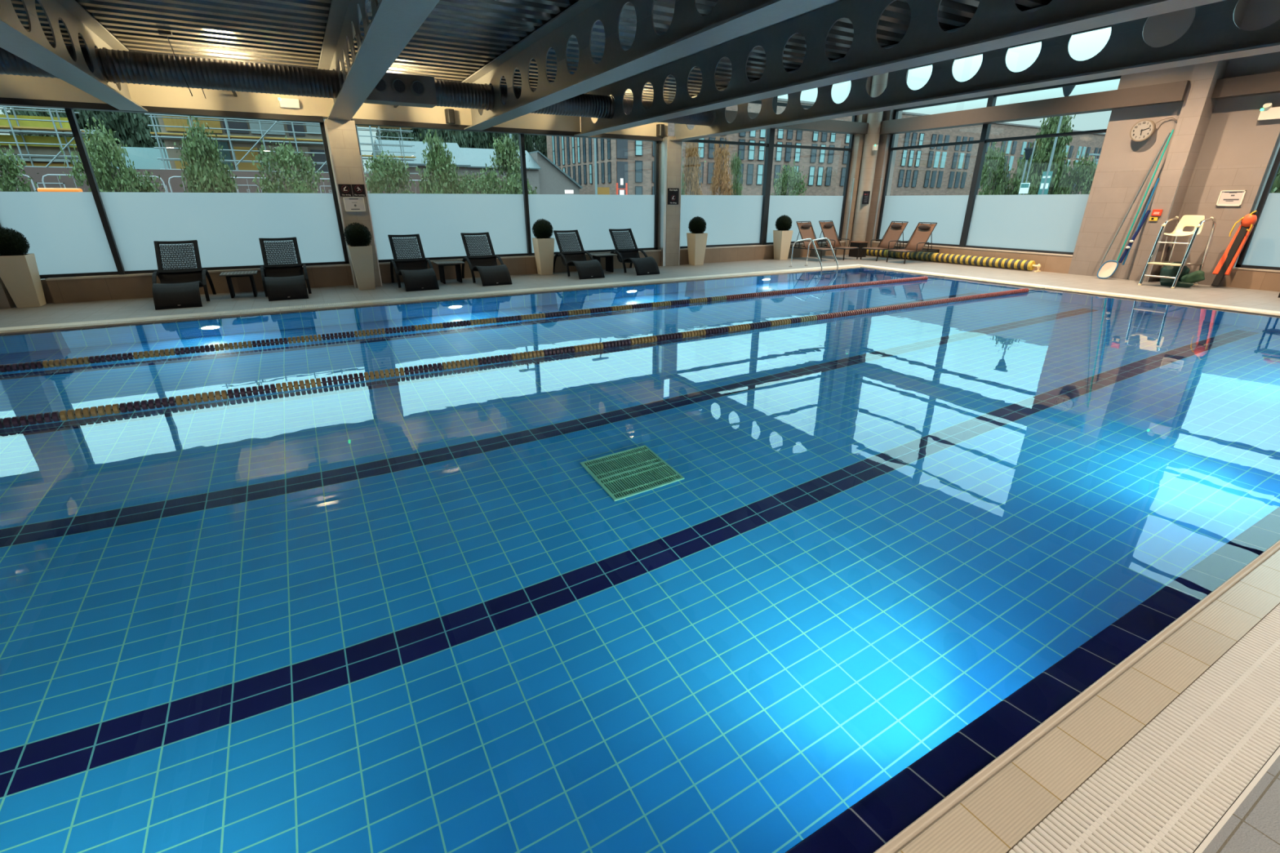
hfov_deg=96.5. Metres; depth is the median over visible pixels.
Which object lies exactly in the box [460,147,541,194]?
gabled house
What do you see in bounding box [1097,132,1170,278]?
net
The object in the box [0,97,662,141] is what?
beam
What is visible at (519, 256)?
trim
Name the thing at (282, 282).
sun lounger
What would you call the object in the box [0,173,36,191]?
barrier
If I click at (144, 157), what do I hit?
shed
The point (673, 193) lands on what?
safety sign
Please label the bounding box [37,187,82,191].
van
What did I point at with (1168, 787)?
overflow grating
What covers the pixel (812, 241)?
pool ladder
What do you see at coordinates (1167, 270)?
equipment bag
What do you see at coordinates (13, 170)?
street tree
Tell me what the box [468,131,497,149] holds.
tree
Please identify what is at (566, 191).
shop sign
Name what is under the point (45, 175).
barrier
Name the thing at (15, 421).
lane rope
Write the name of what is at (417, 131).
tree
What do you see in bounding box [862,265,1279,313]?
overflow grating
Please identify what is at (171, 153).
scaffolding
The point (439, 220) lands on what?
window
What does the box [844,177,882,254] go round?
trim
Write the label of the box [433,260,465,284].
side table
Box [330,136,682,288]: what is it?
trim
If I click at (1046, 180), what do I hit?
print
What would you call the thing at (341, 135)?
column
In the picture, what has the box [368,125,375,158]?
lamp post
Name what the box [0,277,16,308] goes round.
column
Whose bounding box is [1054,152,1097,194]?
street tree
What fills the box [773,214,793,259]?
potted topiary
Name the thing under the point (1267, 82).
beam
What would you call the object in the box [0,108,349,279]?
window
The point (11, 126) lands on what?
scaffolding
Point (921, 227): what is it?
pillow
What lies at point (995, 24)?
ceiling beam
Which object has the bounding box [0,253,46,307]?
planter
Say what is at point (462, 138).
tree
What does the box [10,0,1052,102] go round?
ceiling
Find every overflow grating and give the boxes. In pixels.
[0,263,865,330]
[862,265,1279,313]
[1008,604,1279,852]
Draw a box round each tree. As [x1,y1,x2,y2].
[0,143,39,191]
[1,106,106,137]
[58,116,165,192]
[84,110,148,147]
[115,111,165,147]
[173,115,238,192]
[249,135,328,193]
[362,149,415,193]
[364,128,419,173]
[403,128,438,141]
[414,128,463,193]
[434,128,484,148]
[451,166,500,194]
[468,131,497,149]
[480,133,537,194]
[484,132,524,149]
[524,134,544,152]
[530,134,547,157]
[680,156,684,195]
[681,128,702,195]
[710,136,735,195]
[728,150,744,195]
[770,160,807,195]
[977,142,1014,195]
[1004,164,1020,195]
[1008,114,1079,194]
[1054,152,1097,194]
[1270,166,1279,192]
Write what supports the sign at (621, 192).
on the ground
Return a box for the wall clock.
[1129,116,1177,141]
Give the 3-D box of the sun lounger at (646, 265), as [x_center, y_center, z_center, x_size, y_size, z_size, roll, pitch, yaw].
[-0.162,-4.044,13.167,0.695,0.936,1.454,-12,25,-27]
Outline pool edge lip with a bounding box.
[0,266,1279,852]
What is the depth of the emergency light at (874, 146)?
16.09 m
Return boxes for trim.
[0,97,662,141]
[45,240,845,280]
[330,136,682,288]
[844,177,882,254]
[872,240,1279,272]
[1129,166,1185,281]
[1193,746,1279,852]
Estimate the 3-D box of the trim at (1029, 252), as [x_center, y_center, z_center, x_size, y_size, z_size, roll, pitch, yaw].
[11.059,-3.135,11.114,0.438,0.065,15.449,-13,25,-29]
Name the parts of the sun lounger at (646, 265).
arm, frame, seat, arm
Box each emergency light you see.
[278,97,300,108]
[872,144,878,151]
[1257,102,1279,120]
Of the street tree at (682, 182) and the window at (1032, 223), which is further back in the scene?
the street tree at (682, 182)
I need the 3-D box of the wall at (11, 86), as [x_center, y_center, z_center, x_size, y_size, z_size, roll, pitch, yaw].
[-7.076,-5.633,9.417,17.600,0.770,0.335,-12,25,-27]
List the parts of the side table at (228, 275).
leg panel, leg panel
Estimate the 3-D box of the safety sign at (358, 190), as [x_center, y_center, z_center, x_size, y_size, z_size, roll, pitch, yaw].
[-5.112,-4.293,10.377,0.205,0.205,0.022,-12,25,-27]
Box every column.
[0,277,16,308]
[324,119,381,287]
[665,135,681,266]
[851,72,888,241]
[1128,0,1248,281]
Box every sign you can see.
[337,183,352,196]
[351,184,365,196]
[564,190,573,193]
[616,177,627,194]
[667,187,679,204]
[862,191,870,204]
[1018,140,1036,194]
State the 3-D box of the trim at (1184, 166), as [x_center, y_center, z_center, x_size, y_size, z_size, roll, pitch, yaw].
[10.317,-4.018,11.420,0.031,2.150,0.378,-6,22,-15]
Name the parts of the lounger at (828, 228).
frame, backrest, frame, seat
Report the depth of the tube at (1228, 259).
10.63 m
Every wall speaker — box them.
[444,108,455,124]
[656,124,664,136]
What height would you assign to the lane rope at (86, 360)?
0.086 m
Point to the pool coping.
(996, 817)
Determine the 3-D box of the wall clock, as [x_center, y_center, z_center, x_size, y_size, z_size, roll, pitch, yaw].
[10.056,-5.806,11.153,0.148,0.403,0.761,-12,25,-27]
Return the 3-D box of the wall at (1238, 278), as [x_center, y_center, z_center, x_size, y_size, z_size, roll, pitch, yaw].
[11.162,-2.989,11.235,0.660,0.375,15.457,-13,25,-29]
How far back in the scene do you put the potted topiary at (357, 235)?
10.39 m
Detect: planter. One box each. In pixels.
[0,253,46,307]
[346,244,375,289]
[532,237,554,275]
[686,232,707,265]
[773,230,793,259]
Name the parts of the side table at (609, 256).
leg panel, leg panel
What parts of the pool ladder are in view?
handrail, handrail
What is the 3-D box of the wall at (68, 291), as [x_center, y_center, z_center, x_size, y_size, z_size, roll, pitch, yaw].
[-1.649,-3.858,13.443,19.010,0.362,0.330,-12,25,-27]
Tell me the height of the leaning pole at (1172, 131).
2.453 m
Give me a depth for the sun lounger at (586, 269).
12.70 m
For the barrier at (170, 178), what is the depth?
19.42 m
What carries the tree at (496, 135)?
on the ground
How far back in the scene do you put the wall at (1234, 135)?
11.09 m
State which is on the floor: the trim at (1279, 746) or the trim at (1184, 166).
the trim at (1279, 746)
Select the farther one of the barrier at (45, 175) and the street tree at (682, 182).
the street tree at (682, 182)
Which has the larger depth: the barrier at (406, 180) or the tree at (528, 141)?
the tree at (528, 141)
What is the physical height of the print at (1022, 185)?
0.160 m
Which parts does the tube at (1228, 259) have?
cord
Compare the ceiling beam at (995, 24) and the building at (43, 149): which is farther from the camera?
the building at (43, 149)
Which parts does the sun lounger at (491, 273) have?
arm, frame, seat, arm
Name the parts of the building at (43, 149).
board panel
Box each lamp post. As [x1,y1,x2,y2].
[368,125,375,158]
[594,137,597,194]
[1037,84,1075,194]
[1088,153,1100,162]
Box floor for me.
[0,254,1279,852]
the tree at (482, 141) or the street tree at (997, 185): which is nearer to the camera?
the street tree at (997, 185)
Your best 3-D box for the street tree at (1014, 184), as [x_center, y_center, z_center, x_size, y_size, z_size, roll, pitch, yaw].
[18.223,-10.773,27.565,1.827,3.549,1.870,2,22,4]
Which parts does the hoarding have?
sign panel, sign panel, sign panel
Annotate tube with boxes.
[866,248,1040,271]
[1211,210,1257,286]
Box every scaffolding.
[0,105,85,167]
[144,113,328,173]
[156,115,328,172]
[355,124,417,174]
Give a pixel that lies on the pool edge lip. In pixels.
(939, 811)
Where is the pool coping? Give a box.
[0,265,1279,852]
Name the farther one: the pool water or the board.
the board
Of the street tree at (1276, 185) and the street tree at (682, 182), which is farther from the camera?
the street tree at (682, 182)
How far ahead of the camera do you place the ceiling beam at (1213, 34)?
6.88 m
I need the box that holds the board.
[597,186,609,194]
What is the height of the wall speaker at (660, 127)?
0.240 m
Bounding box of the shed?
[111,146,171,169]
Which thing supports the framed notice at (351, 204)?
attached to the column at (341, 135)
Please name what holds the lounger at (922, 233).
on the floor
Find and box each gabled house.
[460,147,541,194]
[528,150,582,194]
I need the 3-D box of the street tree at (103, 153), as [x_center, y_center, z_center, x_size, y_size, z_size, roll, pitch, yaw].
[-13.147,-5.761,14.489,1.810,3.731,1.875,6,22,15]
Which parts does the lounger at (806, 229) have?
frame, backrest, frame, seat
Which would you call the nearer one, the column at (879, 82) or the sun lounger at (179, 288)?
the sun lounger at (179, 288)
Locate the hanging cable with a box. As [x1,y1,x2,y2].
[157,29,206,98]
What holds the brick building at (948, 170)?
on the ground
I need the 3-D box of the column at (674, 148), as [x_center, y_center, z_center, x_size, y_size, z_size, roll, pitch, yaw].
[0.717,-5.535,14.163,0.395,2.950,0.430,-12,25,-27]
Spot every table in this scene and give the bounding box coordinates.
[218,270,257,297]
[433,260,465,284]
[591,253,617,272]
[848,240,869,257]
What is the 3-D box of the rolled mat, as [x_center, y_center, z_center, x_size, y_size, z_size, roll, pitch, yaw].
[10.344,-2.753,11.003,0.170,0.107,0.526,-12,25,-27]
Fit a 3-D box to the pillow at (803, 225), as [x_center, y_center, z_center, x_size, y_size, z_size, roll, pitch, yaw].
[4.661,-5.622,16.008,0.371,0.133,0.059,-12,25,-27]
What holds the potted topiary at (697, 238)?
on the floor
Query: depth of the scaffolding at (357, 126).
37.32 m
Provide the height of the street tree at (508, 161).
4.153 m
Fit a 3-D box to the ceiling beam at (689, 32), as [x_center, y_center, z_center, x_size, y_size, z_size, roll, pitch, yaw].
[0.612,-3.724,4.787,0.350,0.795,15.920,-12,25,-27]
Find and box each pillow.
[801,223,811,228]
[823,222,832,227]
[890,223,902,228]
[918,224,930,230]
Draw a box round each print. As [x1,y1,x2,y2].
[349,198,359,209]
[1020,183,1029,187]
[1040,175,1050,188]
[1223,191,1242,201]
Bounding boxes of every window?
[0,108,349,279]
[351,119,658,262]
[680,96,856,248]
[875,24,1121,254]
[1235,146,1279,270]
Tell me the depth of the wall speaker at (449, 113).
11.00 m
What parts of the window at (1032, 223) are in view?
frosted pane, frosted pane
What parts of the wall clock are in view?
power cord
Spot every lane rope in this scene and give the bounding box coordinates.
[0,275,944,372]
[0,288,1044,428]
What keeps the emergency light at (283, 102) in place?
attached to the wall at (11, 86)
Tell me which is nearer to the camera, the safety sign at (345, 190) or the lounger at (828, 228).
the safety sign at (345, 190)
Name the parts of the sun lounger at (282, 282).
arm, frame, seat, arm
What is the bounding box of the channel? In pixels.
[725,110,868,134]
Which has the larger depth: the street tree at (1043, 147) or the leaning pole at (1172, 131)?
the street tree at (1043, 147)
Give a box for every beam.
[0,0,147,111]
[317,0,439,119]
[462,0,838,130]
[573,0,1225,136]
[669,0,1279,141]
[880,71,1279,134]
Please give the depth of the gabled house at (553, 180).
49.36 m
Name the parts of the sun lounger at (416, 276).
arm, frame, seat, arm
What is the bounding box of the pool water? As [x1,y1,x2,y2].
[0,266,1279,852]
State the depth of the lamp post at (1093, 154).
36.24 m
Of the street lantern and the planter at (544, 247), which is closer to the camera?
the planter at (544, 247)
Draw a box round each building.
[0,114,100,166]
[373,139,471,175]
[546,97,1105,195]
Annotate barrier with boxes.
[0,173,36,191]
[41,173,167,192]
[168,176,270,192]
[278,177,368,193]
[375,179,434,192]
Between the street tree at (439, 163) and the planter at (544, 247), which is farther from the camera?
the street tree at (439, 163)
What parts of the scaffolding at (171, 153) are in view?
panel, panel, panel, panel, panel, panel, panel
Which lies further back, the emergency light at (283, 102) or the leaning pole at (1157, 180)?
the leaning pole at (1157, 180)
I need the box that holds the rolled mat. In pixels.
[1160,280,1193,287]
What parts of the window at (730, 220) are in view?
frosted pane, frosted pane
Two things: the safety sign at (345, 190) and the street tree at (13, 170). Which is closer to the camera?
the safety sign at (345, 190)
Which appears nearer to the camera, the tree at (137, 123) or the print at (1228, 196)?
the print at (1228, 196)
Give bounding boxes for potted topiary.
[0,226,46,307]
[343,222,375,289]
[532,218,554,275]
[686,216,707,265]
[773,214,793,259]
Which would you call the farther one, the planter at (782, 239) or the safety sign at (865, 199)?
the safety sign at (865, 199)
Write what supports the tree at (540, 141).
on the ground
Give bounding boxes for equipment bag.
[1160,262,1190,281]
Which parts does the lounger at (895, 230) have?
seat, frame, backrest, frame, arm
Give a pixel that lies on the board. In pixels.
(601, 190)
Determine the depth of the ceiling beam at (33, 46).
6.37 m
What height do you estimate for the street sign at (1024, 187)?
4.200 m
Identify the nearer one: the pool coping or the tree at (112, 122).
the pool coping
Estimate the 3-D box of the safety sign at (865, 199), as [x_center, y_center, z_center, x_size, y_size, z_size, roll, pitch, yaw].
[6.594,-6.679,16.652,0.230,0.350,0.012,-7,23,-16]
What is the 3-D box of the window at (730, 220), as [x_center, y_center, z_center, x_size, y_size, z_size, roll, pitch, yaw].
[3.498,-8.026,14.971,6.080,6.235,0.135,-12,25,-27]
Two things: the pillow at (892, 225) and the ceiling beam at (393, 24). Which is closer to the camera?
the ceiling beam at (393, 24)
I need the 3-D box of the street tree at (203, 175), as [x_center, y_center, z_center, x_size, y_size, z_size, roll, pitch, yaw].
[-11.320,-6.233,15.232,1.695,4.061,1.768,16,26,34]
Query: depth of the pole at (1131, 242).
11.64 m
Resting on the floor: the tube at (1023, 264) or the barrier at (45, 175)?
the tube at (1023, 264)
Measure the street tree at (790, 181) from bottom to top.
3.870 m
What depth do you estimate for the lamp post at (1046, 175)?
24.00 m
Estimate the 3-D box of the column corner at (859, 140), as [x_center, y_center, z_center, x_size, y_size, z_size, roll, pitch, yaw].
[6.431,-8.514,16.519,0.580,6.750,0.360,-12,25,-27]
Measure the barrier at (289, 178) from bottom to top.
2.582 m
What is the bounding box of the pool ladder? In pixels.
[788,237,838,271]
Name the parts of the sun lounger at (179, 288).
arm, seat, frame, arm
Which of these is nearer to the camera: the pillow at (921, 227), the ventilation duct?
the ventilation duct
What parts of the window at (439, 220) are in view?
frosted pane, frosted pane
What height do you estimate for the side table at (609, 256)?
0.398 m
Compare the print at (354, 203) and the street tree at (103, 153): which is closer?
the print at (354, 203)
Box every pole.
[1116,129,1173,261]
[1118,209,1151,262]
[1122,177,1159,265]
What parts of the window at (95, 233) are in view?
frosted pane, frosted pane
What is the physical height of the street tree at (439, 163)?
4.148 m
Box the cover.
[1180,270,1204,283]
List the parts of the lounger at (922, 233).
seat, frame, backrest, frame, arm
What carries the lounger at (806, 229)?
on the floor
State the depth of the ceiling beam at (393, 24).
6.16 m
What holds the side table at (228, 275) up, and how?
on the floor
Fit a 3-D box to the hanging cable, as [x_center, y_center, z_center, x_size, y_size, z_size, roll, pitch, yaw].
[-6.242,-4.930,7.794,0.344,0.761,0.126,-12,25,-27]
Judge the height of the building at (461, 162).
5.900 m
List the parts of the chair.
frame, frame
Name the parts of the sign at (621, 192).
red post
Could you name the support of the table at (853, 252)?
on the floor
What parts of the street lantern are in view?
post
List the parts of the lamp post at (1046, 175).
post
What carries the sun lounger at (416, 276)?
on the floor
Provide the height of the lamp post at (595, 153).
7.600 m
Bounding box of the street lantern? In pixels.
[1017,147,1035,194]
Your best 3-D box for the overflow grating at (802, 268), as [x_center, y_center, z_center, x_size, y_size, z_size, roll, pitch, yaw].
[-3.346,-2.265,9.983,20.920,0.052,0.245,-12,25,-27]
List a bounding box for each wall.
[0,73,667,137]
[40,242,845,303]
[865,0,1279,286]
[872,242,1279,291]
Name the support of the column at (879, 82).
on the floor
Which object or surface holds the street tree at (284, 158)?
on the ground
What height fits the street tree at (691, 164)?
5.029 m
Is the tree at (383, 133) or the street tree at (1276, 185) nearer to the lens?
the street tree at (1276, 185)
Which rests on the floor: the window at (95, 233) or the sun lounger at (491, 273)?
the sun lounger at (491, 273)
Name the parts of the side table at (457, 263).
leg panel, leg panel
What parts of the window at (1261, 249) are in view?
frosted pane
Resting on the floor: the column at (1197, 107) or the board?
the column at (1197, 107)
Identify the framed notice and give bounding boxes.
[342,197,365,211]
[1215,190,1246,205]
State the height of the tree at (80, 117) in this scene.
13.038 m
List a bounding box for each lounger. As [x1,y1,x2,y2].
[151,240,216,310]
[258,236,311,301]
[387,234,439,291]
[460,231,511,286]
[552,229,604,279]
[608,228,659,275]
[790,221,836,262]
[817,220,858,260]
[860,221,908,261]
[886,222,939,263]
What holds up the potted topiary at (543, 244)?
on the floor
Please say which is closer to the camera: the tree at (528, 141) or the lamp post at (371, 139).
the lamp post at (371, 139)
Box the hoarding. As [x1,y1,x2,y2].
[0,166,506,194]
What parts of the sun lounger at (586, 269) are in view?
arm, frame, seat, arm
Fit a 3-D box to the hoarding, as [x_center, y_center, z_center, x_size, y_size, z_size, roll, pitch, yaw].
[-19.602,-6.512,17.643,32.500,2.800,0.096,-12,25,-27]
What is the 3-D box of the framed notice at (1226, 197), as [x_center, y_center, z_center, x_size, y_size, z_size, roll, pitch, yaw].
[11.085,-4.284,10.709,0.025,0.270,0.350,-12,25,-27]
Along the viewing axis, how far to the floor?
10.11 m
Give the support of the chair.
on the floor
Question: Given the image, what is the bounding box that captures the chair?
[1137,214,1216,288]
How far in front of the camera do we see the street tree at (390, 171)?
16.85 m
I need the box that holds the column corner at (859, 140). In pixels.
[840,75,872,254]
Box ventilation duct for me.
[0,43,715,125]
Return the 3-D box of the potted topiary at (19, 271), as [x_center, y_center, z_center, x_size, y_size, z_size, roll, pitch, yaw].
[-9.570,-2.448,8.768,0.470,1.187,0.471,-13,25,-30]
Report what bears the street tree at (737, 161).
on the ground
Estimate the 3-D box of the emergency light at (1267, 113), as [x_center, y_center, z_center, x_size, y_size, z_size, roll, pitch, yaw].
[11.126,-5.547,10.014,0.121,0.280,0.365,-12,25,-27]
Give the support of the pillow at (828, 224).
on the lounger at (828, 228)
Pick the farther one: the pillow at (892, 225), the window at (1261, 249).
the pillow at (892, 225)
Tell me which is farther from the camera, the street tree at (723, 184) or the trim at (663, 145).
the street tree at (723, 184)
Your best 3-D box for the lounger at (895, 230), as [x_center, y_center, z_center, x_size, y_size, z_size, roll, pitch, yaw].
[6.926,-5.199,15.958,1.390,1.002,0.622,-12,25,-27]

